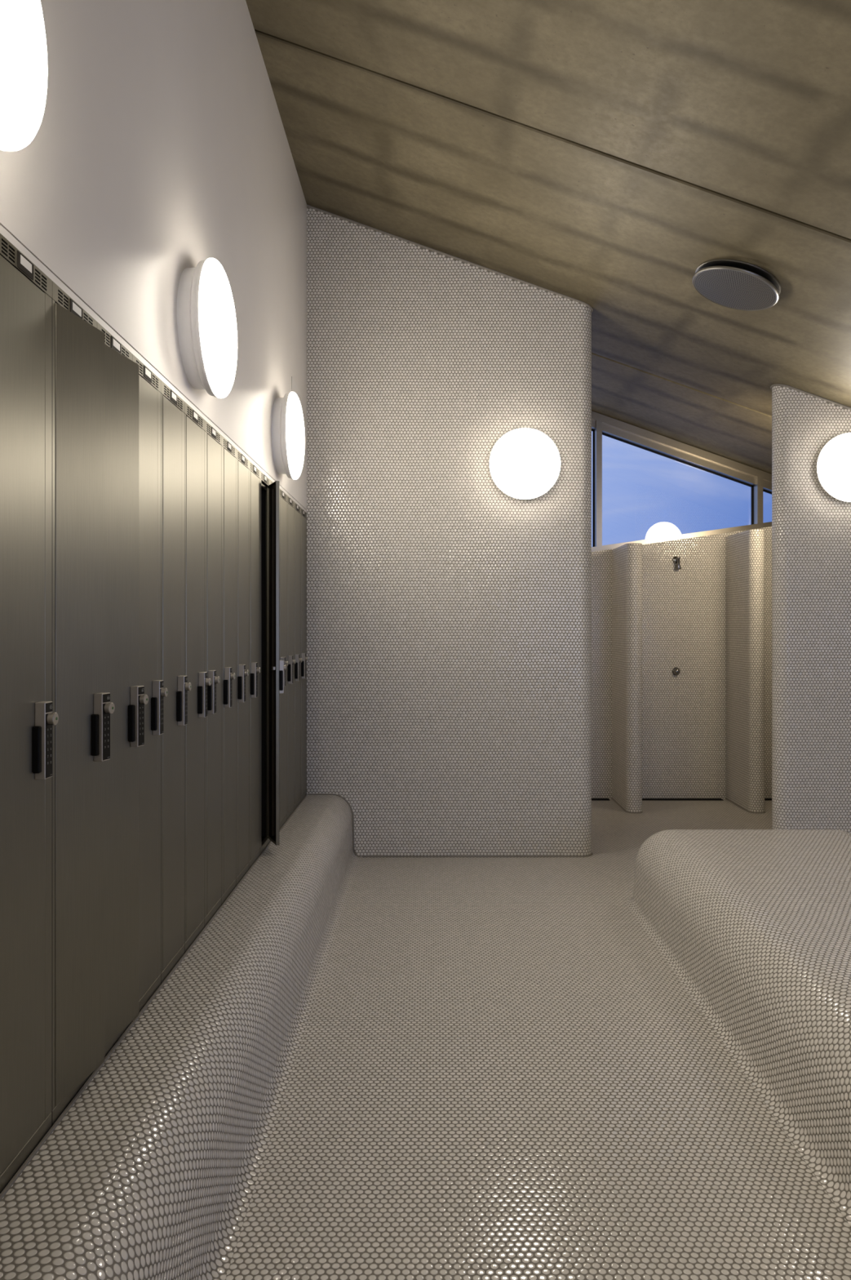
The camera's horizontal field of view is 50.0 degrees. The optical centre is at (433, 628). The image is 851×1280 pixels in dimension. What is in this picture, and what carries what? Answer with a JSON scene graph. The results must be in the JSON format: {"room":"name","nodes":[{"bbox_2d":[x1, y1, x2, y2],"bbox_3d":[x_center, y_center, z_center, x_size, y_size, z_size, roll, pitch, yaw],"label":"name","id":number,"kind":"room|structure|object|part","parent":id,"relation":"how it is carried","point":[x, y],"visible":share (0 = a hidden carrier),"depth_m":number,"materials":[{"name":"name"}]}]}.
{"room":"changing room","nodes":[
{"label":"changing room","id":0,"kind":"room"},
{"bbox_2d":[0,0,306,1191],"bbox_3d":[-1.195,-0.794,2.100,0.610,4.789,8.600,0,0,0],"label":"wall","id":1,"kind":"structure","parent":0,"point":[160,148],"depth_m":3.10,"materials":[{"name":"white paint"}]},
{"bbox_2d":[0,0,47,151],"bbox_3d":[-0.820,-1.120,1.610,0.141,0.491,0.491,0,0,0],"label":"wall lamp","id":2,"kind":"object","parent":1,"relation":"attached to","point":[23,43],"visible":1,"depth_m":1.68,"materials":[{"name":"white"}]},
{"bbox_2d":[0,233,58,1193],"bbox_3d":[-1.109,0.174,1.987,0.522,1.973,0.282,0,0,0],"label":"locker","id":3,"kind":"object","parent":1,"relation":"attached to","point":[27,718],"visible":1,"depth_m":1.98,"materials":[{"name":"metal"}]},
{"bbox_3d":[-0.889,-0.791,1.987,0.002,0.035,0.077,0,0,0],"label":"number plate","id":4,"kind":"part","parent":3,"relation":"part of","materials":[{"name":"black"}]},
{"bbox_3d":[-0.857,0.202,2.051,0.017,0.029,0.029,0,0,0],"label":"knob","id":5,"kind":"part","parent":3,"relation":"part of","materials":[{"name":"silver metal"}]},
{"bbox_2d":[52,280,115,1125],"bbox_3d":[-1.094,0.174,2.270,0.552,1.973,0.282,0,0,0],"label":"locker","id":6,"kind":"object","parent":1,"relation":"attached to","point":[81,736],"visible":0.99,"depth_m":2.23,"materials":[{"name":"metal"}]},
{"bbox_3d":[-0.889,-0.791,2.270,0.002,0.035,0.077,0,0,0],"label":"number plate","id":7,"kind":"part","parent":6,"relation":"part of","materials":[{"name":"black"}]},
{"bbox_3d":[-0.827,0.202,2.327,0.017,0.029,0.029,0,0,9],"label":"knob","id":8,"kind":"part","parent":6,"relation":"part of","materials":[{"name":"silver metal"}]},
{"bbox_2d":[97,321,148,1057],"bbox_3d":[-1.095,0.174,2.553,0.550,1.973,0.282,0,0,0],"label":"locker","id":9,"kind":"object","parent":1,"relation":"attached to","point":[129,699],"visible":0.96,"depth_m":2.55,"materials":[{"name":"metal"}]},
{"bbox_3d":[-0.889,-0.791,2.554,0.002,0.035,0.077,0,0,0],"label":"number plate","id":10,"kind":"part","parent":9,"relation":"part of","materials":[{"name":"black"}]},
{"bbox_3d":[-0.882,0.177,2.542,0.018,1.891,0.223,0,0,8],"label":"door","id":11,"kind":"part","parent":9,"relation":"part of","materials":[{"name":"metal"}]},
{"bbox_3d":[-0.829,0.202,2.611,0.017,0.029,0.029,0,0,8],"label":"knob","id":12,"kind":"part","parent":9,"relation":"part of","materials":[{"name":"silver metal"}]},
{"bbox_2d":[132,354,168,1021],"bbox_3d":[-1.109,0.174,2.837,0.522,1.973,0.282,0,0,0],"label":"locker","id":13,"kind":"object","parent":1,"relation":"attached to","point":[149,384],"visible":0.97,"depth_m":2.86,"materials":[{"name":"metal"}]},
{"bbox_3d":[-0.889,-0.791,2.837,0.002,0.035,0.077,0,0,0],"label":"number plate","id":14,"kind":"part","parent":13,"relation":"part of","materials":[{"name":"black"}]},
{"bbox_3d":[-0.898,0.177,2.826,0.018,1.891,0.223,0,0,0],"label":"door","id":15,"kind":"part","parent":13,"relation":"part of","materials":[{"name":"metal"}]},
{"bbox_3d":[-0.857,0.202,2.901,0.017,0.029,0.029,0,0,0],"label":"knob","id":16,"kind":"part","parent":13,"relation":"part of","materials":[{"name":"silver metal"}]},
{"bbox_2d":[0,224,306,512],"bbox_3d":[-0.900,-0.822,3.839,0.019,0.018,5.122,0,0,0],"label":"trim","id":17,"kind":"structure","parent":1,"relation":"attached to","point":[3,232],"depth_m":2.53,"materials":[{"name":"white"}]},
{"bbox_2d":[0,794,307,1200],"bbox_3d":[-0.886,1.162,2.600,0.010,0.009,7.600,0,0,0],"label":"trim","id":18,"kind":"structure","parent":1,"relation":"attached to","point":[29,1158],"depth_m":2.51,"materials":[{"name":"grey tile"}]},
{"bbox_2d":[160,380,191,984],"bbox_3d":[-1.109,0.174,3.120,0.522,1.973,0.282,0,0,0],"label":"locker","id":19,"kind":"object","parent":1,"relation":"attached to","point":[172,406],"visible":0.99,"depth_m":3.09,"materials":[{"name":"metal"}]},
{"bbox_3d":[-0.898,0.177,3.109,0.018,1.891,0.223,0,0,0],"label":"door","id":20,"kind":"part","parent":19,"relation":"part of","materials":[{"name":"metal"}]},
{"bbox_3d":[-0.889,-0.791,3.120,0.002,0.035,0.077,0,0,0],"label":"number plate","id":21,"kind":"part","parent":19,"relation":"part of","materials":[{"name":"white plastic"}]},
{"bbox_3d":[-0.857,0.202,3.185,0.017,0.029,0.029,0,0,0],"label":"knob","id":22,"kind":"part","parent":19,"relation":"part of","materials":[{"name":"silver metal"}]},
{"bbox_2d":[184,401,211,953],"bbox_3d":[-1.109,0.174,3.403,0.522,1.973,0.282,0,0,0],"label":"locker","id":23,"kind":"object","parent":1,"relation":"attached to","point":[194,424],"visible":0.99,"depth_m":3.39,"materials":[{"name":"metal"}]},
{"bbox_3d":[-0.898,0.177,3.392,0.018,1.891,0.223,0,0,0],"label":"door","id":24,"kind":"part","parent":23,"relation":"part of","materials":[{"name":"metal"}]},
{"bbox_3d":[-0.889,-0.791,3.404,0.002,0.035,0.077,0,0,0],"label":"number plate","id":25,"kind":"part","parent":23,"relation":"part of","materials":[{"name":"white plastic"}]},
{"bbox_3d":[-0.857,0.202,3.468,0.017,0.029,0.029,0,0,0],"label":"knob","id":26,"kind":"part","parent":23,"relation":"part of","materials":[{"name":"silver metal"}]},
{"bbox_2d":[177,257,237,398],"bbox_3d":[-0.820,-1.105,3.370,0.141,0.491,0.491,0,0,0],"label":"wall lamp","id":27,"kind":"object","parent":1,"relation":"attached to","point":[206,322],"visible":1,"depth_m":3.21,"materials":[{"name":"white"}]},
{"bbox_3d":[-0.777,-1.105,3.370,0.057,0.491,0.491,0,0,0],"label":"lamp shade","id":28,"kind":"part","parent":27,"relation":"part of","materials":[{"name":"white glass"}]},
{"bbox_2d":[204,420,222,926],"bbox_3d":[-1.109,0.174,3.686,0.522,1.973,0.282,0,0,0],"label":"locker","id":29,"kind":"object","parent":1,"relation":"attached to","point":[213,439],"visible":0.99,"depth_m":3.65,"materials":[{"name":"metal"}]},
{"bbox_3d":[-0.889,-0.791,3.687,0.002,0.035,0.077,0,0,0],"label":"number plate","id":30,"kind":"part","parent":29,"relation":"part of","materials":[{"name":"white plastic"}]},
{"bbox_3d":[-0.857,0.202,3.610,0.017,0.029,0.029,0,0,0],"label":"knob","id":31,"kind":"part","parent":29,"relation":"part of","materials":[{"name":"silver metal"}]},
{"bbox_2d":[221,435,235,905],"bbox_3d":[-1.109,0.174,3.970,0.522,1.973,0.282,0,0,0],"label":"locker","id":32,"kind":"object","parent":1,"relation":"attached to","point":[228,450],"visible":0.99,"depth_m":3.94,"materials":[{"name":"metal"}]},
{"bbox_3d":[-0.889,-0.791,3.970,0.002,0.035,0.077,0,0,0],"label":"number plate","id":33,"kind":"part","parent":32,"relation":"part of","materials":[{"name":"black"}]},
{"bbox_3d":[-0.857,0.202,3.894,0.017,0.029,0.029,0,0,0],"label":"knob","id":34,"kind":"part","parent":32,"relation":"part of","materials":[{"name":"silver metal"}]},
{"bbox_2d":[235,448,248,886],"bbox_3d":[-1.109,0.174,4.253,0.522,1.973,0.282,0,0,0],"label":"locker","id":35,"kind":"object","parent":1,"relation":"attached to","point":[242,462],"visible":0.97,"depth_m":4.21,"materials":[{"name":"metal"}]},
{"bbox_3d":[-0.889,-0.791,4.253,0.002,0.035,0.077,0,0,0],"label":"number plate","id":36,"kind":"part","parent":35,"relation":"part of","materials":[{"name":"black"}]},
{"bbox_3d":[-0.857,0.202,4.177,0.017,0.029,0.029,0,0,0],"label":"knob","id":37,"kind":"part","parent":35,"relation":"part of","materials":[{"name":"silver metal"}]},
{"bbox_2d":[248,460,260,869],"bbox_3d":[-1.109,0.174,4.536,0.522,1.973,0.282,0,0,0],"label":"locker","id":38,"kind":"object","parent":1,"relation":"attached to","point":[254,472],"visible":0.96,"depth_m":4.52,"materials":[{"name":"metal"}]},
{"bbox_3d":[-0.889,-0.791,4.537,0.002,0.035,0.077,0,0,0],"label":"number plate","id":39,"kind":"part","parent":38,"relation":"part of","materials":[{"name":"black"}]},
{"bbox_3d":[-0.857,0.202,4.460,0.017,0.029,0.029,0,0,0],"label":"knob","id":40,"kind":"part","parent":38,"relation":"part of","materials":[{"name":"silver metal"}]},
{"bbox_2d":[260,471,286,853],"bbox_3d":[-1.069,0.174,4.820,0.601,1.973,0.282,0,0,0],"label":"locker","id":41,"kind":"object","parent":1,"relation":"attached to","point":[272,668],"visible":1,"depth_m":4.82,"materials":[{"name":"metal"}]},
{"bbox_3d":[-0.889,-0.791,4.820,0.002,0.035,0.077,0,0,0],"label":"number plate","id":42,"kind":"part","parent":41,"relation":"part of","materials":[{"name":"white plastic"}]},
{"bbox_3d":[-0.853,0.177,4.836,0.018,1.891,0.223,0,0,-23],"label":"door","id":43,"kind":"part","parent":41,"relation":"part of","materials":[{"name":"metal"}]},
{"bbox_2d":[280,488,288,828],"bbox_3d":[-1.109,0.174,5.386,0.522,1.973,0.282,0,0,0],"label":"locker","id":44,"kind":"object","parent":1,"relation":"attached to","point":[283,496],"visible":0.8,"depth_m":5.37,"materials":[{"name":"metal"}]},
{"bbox_2d":[271,391,305,479],"bbox_3d":[-0.820,-1.103,5.220,0.141,0.491,0.491,0,0,0],"label":"wall lamp","id":45,"kind":"object","parent":1,"relation":"attached to","point":[288,438],"visible":1,"depth_m":5.05,"materials":[{"name":"white"}]},
{"bbox_3d":[-0.777,-1.103,5.220,0.057,0.491,0.491,0,0,0],"label":"lamp shade","id":46,"kind":"part","parent":45,"relation":"part of","materials":[{"name":"white glass"}]},
{"bbox_2d":[286,495,295,820],"bbox_3d":[-1.109,0.174,5.670,0.522,1.973,0.282,0,0,0],"label":"locker","id":47,"kind":"object","parent":1,"relation":"attached to","point":[290,503],"visible":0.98,"depth_m":5.65,"materials":[{"name":"metal"}]},
{"bbox_3d":[-0.898,0.177,5.681,0.018,1.891,0.223,0,0,0],"label":"door","id":48,"kind":"part","parent":47,"relation":"part of","materials":[{"name":"metal"}]},
{"bbox_2d":[293,501,302,810],"bbox_3d":[-1.109,0.174,5.953,0.522,1.973,0.282,0,0,0],"label":"locker","id":49,"kind":"object","parent":1,"relation":"attached to","point":[296,508],"visible":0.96,"depth_m":5.92,"materials":[{"name":"metal"}]},
{"bbox_3d":[-0.898,0.177,5.964,0.018,1.891,0.223,0,0,0],"label":"door","id":50,"kind":"part","parent":49,"relation":"part of","materials":[{"name":"metal"}]},
{"bbox_2d":[306,206,591,857],"bbox_3d":[-0.189,-0.794,6.490,2.622,4.789,0.180,0,0,0],"label":"wall","id":51,"kind":"structure","parent":0,"point":[449,612],"depth_m":6.40,"materials":[{"name":"tile"}]},
{"bbox_2d":[300,507,308,802],"bbox_3d":[-1.109,0.174,6.236,0.522,1.973,0.282,0,0,0],"label":"locker","id":52,"kind":"object","parent":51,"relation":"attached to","point":[303,513],"visible":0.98,"depth_m":6.21,"materials":[{"name":"metal"}]},
{"bbox_3d":[-0.898,0.177,6.247,0.018,1.891,0.223,0,0,0],"label":"door","id":53,"kind":"part","parent":52,"relation":"part of","materials":[{"name":"metal"}]},
{"bbox_2d":[306,512,306,795],"bbox_3d":[-0.915,0.175,6.389,0.049,1.974,0.021,0,0,0],"label":"trim","id":54,"kind":"structure","parent":51,"relation":"attached to","point":[306,513],"depth_m":6.38,"materials":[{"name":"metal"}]},
{"bbox_2d":[306,793,360,857],"bbox_3d":[-0.699,1.379,6.397,0.380,0.448,0.012,0,0,0],"label":"trim","id":55,"kind":"structure","parent":51,"relation":"attached to","point":[343,797],"depth_m":6.39,"materials":[{"name":"grey tile"}]},
{"bbox_2d":[306,204,593,312],"bbox_3d":[0.121,-2.615,6.490,2.028,0.726,0.205,0,0,0],"label":"trim","id":56,"kind":"structure","parent":51,"relation":"attached to","point":[308,206],"depth_m":6.39,"materials":[{"name":"grey tile"}]},
{"bbox_2d":[362,852,593,857],"bbox_3d":[0.316,1.597,6.490,1.632,0.014,0.199,0,0,0],"label":"trim","id":57,"kind":"structure","parent":51,"relation":"attached to","point":[592,854],"depth_m":6.39,"materials":[{"name":"grey tile"}]},
{"bbox_2d":[489,427,560,499],"bbox_3d":[0.632,-1.142,6.330,0.491,0.491,0.141,0,0,0],"label":"wall lamp","id":58,"kind":"object","parent":51,"relation":"attached to","point":[525,464],"visible":1,"depth_m":6.27,"materials":[{"name":"white"}]},
{"bbox_2d":[225,799,850,1279],"bbox_3d":[1.750,1.600,3.450,6.500,0.001,11.300,0,0,0],"label":"floor","id":59,"kind":"structure","parent":0,"point":[499,1073],"depth_m":3.05,"materials":[{"name":"tile"}]},
{"bbox_2d":[0,795,360,1279],"bbox_3d":[-0.701,1.381,2.600,0.376,0.437,7.600,0,0,0],"label":"tiled bench","id":60,"kind":"object","parent":59,"relation":"on","point":[152,1172],"visible":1,"depth_m":2.46,"materials":[{"name":"tile"}]},
{"bbox_2d":[591,798,610,800],"bbox_3d":[1.272,1.597,8.546,0.745,0.004,0.081,0,0,0],"label":"drain","id":61,"kind":"object","parent":59,"relation":"on","point":[593,799],"visible":0.28,"depth_m":8.54,"materials":[{"name":"black metal"}]},
{"bbox_2d":[612,542,643,813],"bbox_3d":[1.752,0.428,8.245,0.152,2.343,0.690,0,0,0],"label":"wall","id":62,"kind":"structure","parent":59,"relation":"on","point":[627,559],"depth_m":7.95,"materials":[{"name":"tile"}]},
{"bbox_2d":[642,798,724,800],"bbox_3d":[2.283,1.597,8.546,0.845,0.004,0.081,0,0,0],"label":"drain","id":63,"kind":"object","parent":59,"relation":"on","point":[643,799],"visible":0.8,"depth_m":8.54,"materials":[{"name":"black metal"}]},
{"bbox_2d":[626,829,850,1226],"bbox_3d":[1.859,1.381,2.850,1.486,0.435,5.384,0,0,0],"label":"bench","id":64,"kind":"object","parent":59,"relation":"on","point":[754,925],"visible":1,"depth_m":3.61,"materials":[{"name":"tile"}]},
{"bbox_2d":[725,528,765,813],"bbox_3d":[2.822,0.367,8.245,0.152,2.465,0.690,0,0,0],"label":"wall","id":65,"kind":"structure","parent":59,"relation":"on","point":[745,550],"depth_m":8.05,"materials":[{"name":"tile"}]},
{"bbox_2d":[245,0,850,474],"bbox_3d":[1.850,-2.135,3.525,6.700,2.608,11.432,0,0,0],"label":"ceiling","id":66,"kind":"structure","parent":0,"point":[598,153],"depth_m":4.70,"materials":[{"name":"wood"}]},
{"bbox_2d":[693,258,781,311],"bbox_3d":[1.769,-2.006,5.335,0.494,0.220,0.504,0,0,24],"label":"ceiling vent","id":67,"kind":"object","parent":66,"relation":"in","point":[735,284],"visible":1,"depth_m":5.27,"materials":[{"name":"silver metal"}]},
{"bbox_2d":[591,526,772,799],"bbox_3d":[1.750,0.190,8.840,6.500,2.820,0.500,0,0,0],"label":"wall","id":68,"kind":"structure","parent":0,"point":[684,610],"depth_m":8.59,"materials":[{"name":"tile"}]},
{"bbox_2d":[672,666,680,675],"bbox_3d":[2.285,0.400,8.566,0.076,0.076,0.048,0,0,0],"label":"valve","id":69,"kind":"object","parent":68,"relation":"attached to","point":[676,671],"visible":1,"depth_m":8.56,"materials":[{"name":"silver metal"}]},
{"bbox_2d":[672,555,681,569],"bbox_3d":[2.285,-0.620,8.551,0.073,0.130,0.078,0,0,0],"label":"shower head","id":70,"kind":"object","parent":68,"relation":"attached to","point":[676,559],"visible":1,"depth_m":8.53},
{"bbox_2d":[591,410,772,551],"bbox_3d":[1.750,-1.741,8.932,6.500,2.885,0.176,0,0,0],"label":"window","id":71,"kind":"structure","parent":68,"relation":"in","point":[760,481],"depth_m":8.85,"materials":[{"name":"metal"}]},
{"bbox_2d":[772,386,850,832],"bbox_3d":[3.744,-0.093,6.690,2.512,3.385,0.180,0,0,0],"label":"wall","id":72,"kind":"structure","parent":0,"point":[811,527],"depth_m":6.60,"materials":[{"name":"tile"}]},
{"bbox_2d":[770,383,850,409],"bbox_3d":[3.739,-1.339,6.690,2.528,0.902,0.205,0,0,0],"label":"trim","id":73,"kind":"structure","parent":72,"relation":"attached to","point":[775,384],"depth_m":6.59,"materials":[{"name":"grey tile"}]},
{"bbox_2d":[817,432,850,502],"bbox_3d":[2.985,-1.152,6.529,0.491,0.491,0.141,0,0,0],"label":"wall lamp","id":74,"kind":"object","parent":72,"relation":"attached to","point":[834,460],"visible":1,"depth_m":6.47,"materials":[{"name":"white"}]}
]}

